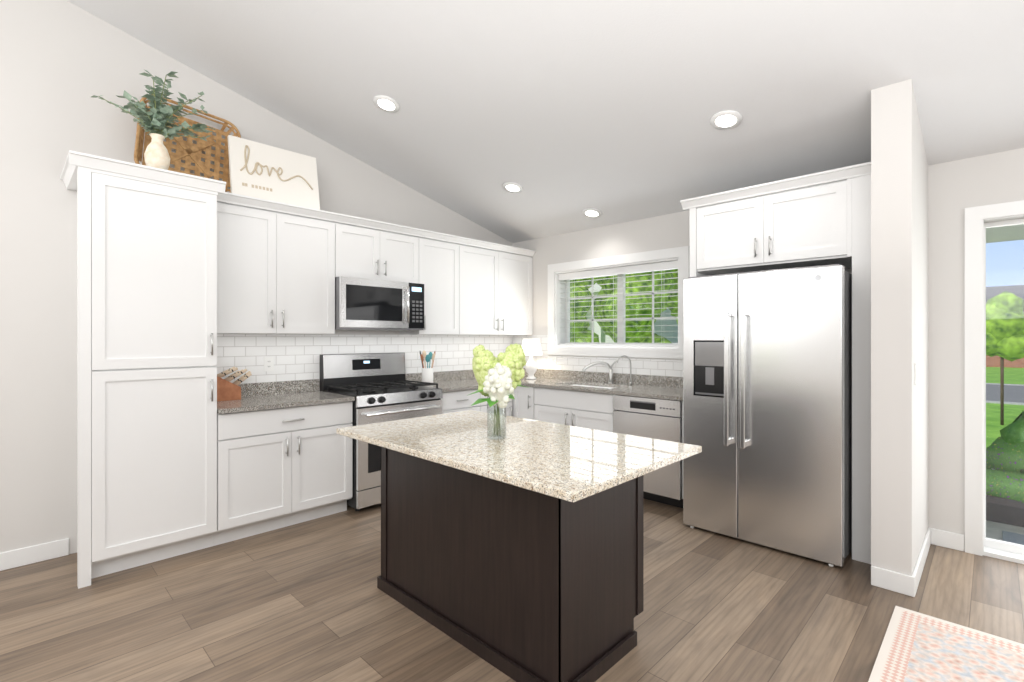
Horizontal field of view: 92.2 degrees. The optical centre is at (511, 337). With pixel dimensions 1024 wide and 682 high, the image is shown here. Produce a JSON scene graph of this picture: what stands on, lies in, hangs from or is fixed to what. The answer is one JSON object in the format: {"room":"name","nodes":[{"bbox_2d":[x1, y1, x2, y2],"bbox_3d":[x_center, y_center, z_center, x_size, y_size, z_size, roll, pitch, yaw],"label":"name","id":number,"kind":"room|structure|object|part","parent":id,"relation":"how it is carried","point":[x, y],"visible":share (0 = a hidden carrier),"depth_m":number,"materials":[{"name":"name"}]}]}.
{"room":"kitchen","nodes":[
{"label":"kitchen","id":0,"kind":"room"},
{"bbox_2d":[0,0,511,553],"bbox_3d":[-2.525,-0.780,3.526,0.240,4.279,7.480,0,0,44],"label":"wall","id":1,"kind":"structure","parent":0,"point":[62,62],"depth_m":3.06,"materials":[{"name":"white paint"}]},
{"bbox_2d":[0,538,68,570],"bbox_3d":[-3.828,1.308,2.010,0.014,0.105,3.010,0,0,44],"label":"baseboard","id":2,"kind":"structure","parent":1,"relation":"attached to","point":[10,559],"depth_m":2.97,"materials":[{"name":"white wood"}]},
{"bbox_2d":[217,196,336,333],"bbox_3d":[-1.873,-0.491,3.784,0.326,0.922,0.919,0,0,44],"label":"upper cabinet","id":3,"kind":"object","parent":1,"relation":"attached to","point":[281,266],"depth_m":3.66,"materials":[{"name":"white wood"}]},
{"bbox_2d":[134,94,240,192],"bbox_3d":[-2.238,-1.321,3.427,0.206,0.635,0.649,0,0,44],"label":"basket","id":4,"kind":"object","parent":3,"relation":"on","point":[188,151],"visible":0.44,"depth_m":3.49,"materials":[{"name":"wicker"}]},
{"bbox_2d":[228,135,319,209],"bbox_3d":[-1.777,-1.224,3.711,0.106,0.438,0.630,0,0,44],"label":"canvas","id":5,"kind":"object","parent":3,"relation":"on","point":[263,171],"visible":1,"depth_m":3.68,"materials":[{"name":"white fabric"}]},
{"bbox_2d":[231,370,474,397],"bbox_3d":[-1.144,0.405,4.749,0.022,0.100,3.315,0,0,44],"label":"backsplash","id":6,"kind":"structure","parent":1,"relation":"attached to","point":[247,388],"depth_m":4.10,"materials":[{"name":"grey stone"}]},
{"bbox_2d":[337,220,420,283],"bbox_3d":[-1.267,-0.724,4.405,0.326,0.457,0.814,0,0,44],"label":"upper cabinet","id":7,"kind":"object","parent":1,"relation":"attached to","point":[367,251],"depth_m":4.27,"materials":[{"name":"white wood"}]},
{"bbox_2d":[335,276,423,330],"bbox_3d":[-1.221,-0.281,4.359,0.458,0.422,0.809,0,0,44],"label":"microwave","id":8,"kind":"object","parent":7,"relation":"attached to","point":[366,304],"visible":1,"depth_m":4.18,"materials":[{"name":"silver metal"}]},
{"bbox_2d":[399,236,464,334],"bbox_3d":[-0.792,-0.491,4.892,0.326,0.922,0.545,0,0,44],"label":"upper cabinet","id":9,"kind":"object","parent":1,"relation":"attached to","point":[442,260],"depth_m":4.79,"materials":[{"name":"white wood"}]},
{"bbox_2d":[465,244,532,334],"bbox_3d":[-0.282,-0.491,5.414,0.326,0.922,1.157,0,0,44],"label":"upper cabinet","id":10,"kind":"object","parent":1,"relation":"attached to","point":[498,281],"depth_m":5.31,"materials":[{"name":"white wood"}]},
{"bbox_2d":[0,498,1023,681],"bbox_3d":[0.280,1.410,0.788,8.080,0.100,7.480,0,0,44],"label":"floor","id":11,"kind":"structure","parent":0,"point":[308,601],"depth_m":2.42,"materials":[{"name":"brown wood"}]},
{"bbox_2d":[60,150,225,588],"bbox_3d":[-2.317,0.182,3.105,0.640,2.356,0.748,0,0,44],"label":"pantry","id":12,"kind":"object","parent":11,"relation":"on","point":[146,364],"visible":1,"depth_m":2.88,"materials":[{"name":"white wood"}]},
{"bbox_2d":[91,69,214,169],"bbox_3d":[-2.219,-1.332,3.072,0.362,0.670,0.628,0,0,44],"label":"vase","id":13,"kind":"object","parent":12,"relation":"on","point":[157,119],"visible":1,"depth_m":3.01,"materials":[{"name":"green"}]},
{"bbox_2d":[213,402,351,545],"bbox_3d":[-1.771,0.923,3.691,0.602,0.874,0.927,0,0,44],"label":"base cabinet","id":14,"kind":"object","parent":11,"relation":"on","point":[284,453],"depth_m":3.44,"materials":[{"name":"white wood"}]},
{"bbox_2d":[217,390,354,413],"bbox_3d":[-1.760,0.470,3.681,0.632,0.030,0.927,0,0,44],"label":"countertop","id":15,"kind":"structure","parent":14,"relation":"on","point":[307,397],"depth_m":3.57,"materials":[{"name":"grey stone"}]},
{"bbox_2d":[217,366,251,400],"bbox_3d":[-2.080,0.323,3.610,0.115,0.262,0.332,0,0,44],"label":"knife block","id":16,"kind":"object","parent":15,"relation":"on","point":[227,390],"visible":0.67,"depth_m":3.58,"materials":[{"name":"brown wood"}]},
{"bbox_2d":[320,353,442,510],"bbox_3d":[-1.113,0.752,4.276,0.709,1.215,0.818,0,0,44],"label":"range","id":17,"kind":"object","parent":11,"relation":"on","point":[379,387],"visible":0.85,"depth_m":4.12,"materials":[{"name":"silver metal"}]},
{"bbox_2d":[441,390,476,413],"bbox_3d":[-0.671,0.923,4.818,0.602,0.874,0.562,0,0,44],"label":"base cabinet","id":18,"kind":"object","parent":11,"relation":"on","point":[452,400],"depth_m":4.57,"materials":[{"name":"white wood"}]},
{"bbox_2d":[477,386,512,416],"bbox_3d":[-0.353,0.923,5.105,0.657,0.874,0.535,0,0,44],"label":"base cabinet","id":19,"kind":"object","parent":11,"relation":"on","point":[482,407],"depth_m":4.85,"materials":[{"name":"white wood"}]},
{"bbox_2d":[377,450,644,681],"bbox_3d":[-0.055,0.923,2.464,1.270,0.873,0.641,0,0,44],"label":"kitchen island","id":20,"kind":"object","parent":11,"relation":"on","point":[516,554],"depth_m":2.08,"materials":[{"name":"brown wood"}]},
{"bbox_2d":[336,410,701,505],"bbox_3d":[-0.043,0.472,2.287,1.495,0.028,0.895,0,0,44],"label":"island countertop","id":21,"kind":"structure","parent":20,"relation":"on","point":[573,464],"depth_m":2.02,"materials":[{"name":"beige stone"}]},
{"bbox_2d":[469,343,529,439],"bbox_3d":[-0.061,0.241,2.246,0.258,0.432,0.280,0,0,44],"label":"flower vase","id":22,"kind":"object","parent":21,"relation":"on","point":[500,377],"visible":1,"depth_m":2.20,"materials":[{"name":"clear glass"}]},
{"bbox_2d":[513,386,536,419],"bbox_3d":[0.316,0.923,5.166,0.365,0.874,0.677,0,0,44],"label":"base cabinet","id":23,"kind":"object","parent":11,"relation":"on","point":[525,401],"depth_m":4.98,"materials":[{"name":"white wood"}]},
{"bbox_2d":[410,378,532,393],"bbox_3d":[-0.313,0.470,5.164,0.632,0.030,1.560,0,0,44],"label":"countertop","id":24,"kind":"structure","parent":23,"relation":"on","point":[458,383],"depth_m":4.79,"materials":[{"name":"grey stone"}]},
{"bbox_2d":[420,351,434,382],"bbox_3d":[-0.824,0.288,4.797,0.153,0.331,0.154,0,0,44],"label":"utensil crock","id":25,"kind":"object","parent":24,"relation":"on","point":[427,374],"visible":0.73,"depth_m":4.75,"materials":[{"name":"white ceramic"}]},
{"bbox_2d":[537,382,624,431],"bbox_3d":[0.735,0.923,4.810,0.985,0.874,0.602,0,0,44],"label":"base cabinet","id":26,"kind":"object","parent":11,"relation":"on","point":[577,408],"depth_m":4.54,"materials":[{"name":"white wood"}]},
{"bbox_2d":[521,378,682,401],"bbox_3d":[0.904,0.470,4.624,1.865,0.030,0.632,0,0,44],"label":"countertop","id":27,"kind":"structure","parent":26,"relation":"on","point":[671,392],"depth_m":4.47,"materials":[{"name":"grey stone"}]},
{"bbox_2d":[522,339,541,379],"bbox_3d":[0.210,0.234,5.398,0.250,0.440,0.250,0,0,44],"label":"table lamp","id":28,"kind":"object","parent":27,"relation":"on","point":[530,347],"visible":0.98,"depth_m":5.33,"materials":[{"name":"white ceramic"}]},
{"bbox_2d":[581,355,632,385],"bbox_3d":[0.929,0.312,4.824,0.457,0.286,0.231,0,0,44],"label":"faucet","id":29,"kind":"object","parent":27,"relation":"on","point":[599,378],"depth_m":4.88,"materials":[{"name":"silver metal"}]},
{"bbox_2d":[613,395,682,507],"bbox_3d":[1.289,0.926,4.231,0.602,0.868,0.603,0,0,44],"label":"dishwasher","id":30,"kind":"object","parent":11,"relation":"on","point":[656,418],"visible":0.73,"depth_m":3.96,"materials":[{"name":"silver metal"}]},
{"bbox_2d":[683,264,851,566],"bbox_3d":[1.834,0.461,3.470,0.969,1.796,0.871,0,0,44],"label":"refrigerator","id":31,"kind":"object","parent":11,"relation":"on","point":[767,390],"visible":1,"depth_m":3.13,"materials":[{"name":"grey metal"}]},
{"bbox_2d":[680,162,870,563],"bbox_3d":[1.953,0.159,3.562,1.216,2.402,0.687,0,0,44],"label":"surround","id":32,"kind":"object","parent":11,"relation":"on","point":[818,218],"visible":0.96,"depth_m":3.17,"materials":[{"name":"white wood"}]},
{"bbox_2d":[868,606,1023,681],"bbox_3d":[1.557,1.355,1.058,1.450,0.008,2.570,0,0,44],"label":"rug","id":33,"kind":"object","parent":11,"relation":"on","point":[917,647],"visible":1,"depth_m":2.10,"materials":[{"name":"fabric"}]},
{"bbox_2d":[67,0,1023,242],"bbox_3d":[0.280,-2.066,0.788,8.080,1.968,7.480,0,0,44],"label":"ceiling","id":34,"kind":"structure","parent":0,"point":[564,114],"depth_m":3.06,"materials":[{"name":"white paint"}]},
{"bbox_2d":[373,95,399,112],"bbox_3d":[-0.915,-1.701,3.587,0.189,0.054,0.186,0,0,38],"label":"recessed light","id":35,"kind":"object","parent":34,"relation":"in","point":[384,103],"depth_m":3.58,"materials":[{"name":"white plastic"}]},
{"bbox_2d":[503,182,522,192],"bbox_3d":[0.007,-1.380,4.532,0.189,0.054,0.186,0,0,38],"label":"recessed light","id":36,"kind":"object","parent":34,"relation":"in","point":[512,187],"depth_m":4.52,"materials":[{"name":"white plastic"}]},
{"bbox_2d":[582,208,601,217],"bbox_3d":[0.775,-1.208,4.775,0.189,0.054,0.186,0,0,38],"label":"recessed light","id":37,"kind":"object","parent":34,"relation":"in","point":[589,212],"depth_m":4.76,"materials":[{"name":"white plastic"}]},
{"bbox_2d":[710,110,741,129],"bbox_3d":[1.368,-1.390,3.149,0.189,0.054,0.186,0,0,35],"label":"recessed light","id":38,"kind":"object","parent":34,"relation":"in","point":[725,119],"depth_m":3.14,"materials":[{"name":"white plastic"}]},
{"bbox_2d":[512,148,1023,534],"bbox_3d":[2.809,0.100,3.379,8.080,2.520,0.240,0,0,44],"label":"wall","id":39,"kind":"structure","parent":0,"point":[956,188],"depth_m":3.21,"materials":[{"name":"white paint"}]},
{"bbox_2d":[523,366,682,389],"bbox_3d":[0.899,0.405,5.055,2.475,0.100,0.022,0,0,44],"label":"backsplash","id":40,"kind":"structure","parent":39,"relation":"attached to","point":[577,375],"depth_m":4.91,"materials":[{"name":"grey stone"}]},
{"bbox_2d":[548,246,688,358],"bbox_3d":[1.071,-0.315,5.049,1.640,1.010,0.238,0,0,44],"label":"window","id":41,"kind":"structure","parent":39,"relation":"in","point":[557,290],"depth_m":5.08,"materials":[{"name":"white"}]},
{"bbox_2d":[558,260,677,345],"bbox_3d":[1.047,-0.315,5.025,1.416,0.790,0.065,0,0,44],"label":"window blinds","id":42,"kind":"object","parent":41,"relation":"attached to","point":[659,266],"visible":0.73,"depth_m":4.98,"materials":[{"name":"white plastic"}]},
{"bbox_2d":[965,200,1023,563],"bbox_3d":[3.665,0.269,2.535,1.959,2.182,0.263,0,0,44],"label":"door frame","id":43,"kind":"structure","parent":39,"relation":"attached to","point":[979,220],"depth_m":3.09,"materials":[{"name":"white"}]},
{"bbox_3d":[3.648,0.300,2.529,1.750,2.000,0.049,0,0,44],"label":"sliding door glass","id":44,"kind":"part","parent":43,"relation":"part of","materials":[{"name":"clear glass"}]},
{"bbox_2d":[871,79,927,575],"bbox_3d":[2.370,-0.008,2.990,0.175,2.736,0.930,0,0,44],"label":"wall","id":45,"kind":"structure","parent":0,"point":[899,341],"depth_m":2.67,"materials":[{"name":"white paint"}]},
{"bbox_2d":[909,528,933,596],"bbox_3d":[2.434,1.308,2.918,0.018,0.105,0.944,0,0,44],"label":"baseboard","id":46,"kind":"structure","parent":45,"relation":"attached to","point":[914,580],"depth_m":2.82,"materials":[{"name":"white wood"}]},
{"label":"outside","id":47,"kind":"structure","parent":0,"visible":0},
{"bbox_2d":[986,367,1023,447],"bbox_3d":[36.849,1.750,36.544,150.000,0.420,94.740,0,0,44],"label":"lawn","id":48,"kind":"structure","parent":47,"point":[1011,417],"depth_m":10.72,"materials":[{"name":"green plant"}]},
{"bbox_2d":[586,283,677,342],"bbox_3d":[3.765,-1.290,19.465,6.301,5.700,8.200,0,0,44],"label":"house","id":49,"kind":"structure","parent":48,"relation":"on","point":[674,333],"depth_m":16.89,"materials":[{"name":"white"}]},
{"bbox_2d":[570,269,1023,424],"bbox_3d":[11.958,-3.663,23.096,48.382,11.636,31.638,0,0,44],"label":"trees","id":50,"kind":"object","parent":48,"relation":"on","point":[1000,348],"depth_m":11.61,"materials":[{"name":"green plant"}]},
{"bbox_2d":[986,224,1023,544],"bbox_3d":[10.164,0.310,9.199,150.000,2.700,18.355,0,0,44],"label":"paving","id":51,"kind":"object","parent":48,"relation":"on","point":[1001,236],"depth_m":4.39,"materials":[{"name":"grey concrete"}]},
{"bbox_2d":[986,460,1023,526],"bbox_3d":[3.851,1.197,3.728,0.897,0.406,0.300,0,0,44],"label":"pot","id":52,"kind":"object","parent":51,"relation":"on","point":[992,490],"depth_m":3.72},
{"bbox_2d":[986,410,1023,463],"bbox_3d":[4.296,1.004,4.140,0.465,0.792,0.454,0,0,5],"label":"bush","id":53,"kind":"object","parent":51,"relation":"on","point":[1008,434],"depth_m":4.13,"materials":[{"name":"green plant"}]},
{"bbox_2d":[986,285,1023,367],"bbox_3d":[32.562,-0.790,26.853,13.400,4.700,11.400,0,0,44],"label":"house","id":54,"kind":"structure","parent":48,"relation":"on","point":[1015,288],"depth_m":28.07,"materials":[{"name":"white"}]}
]}

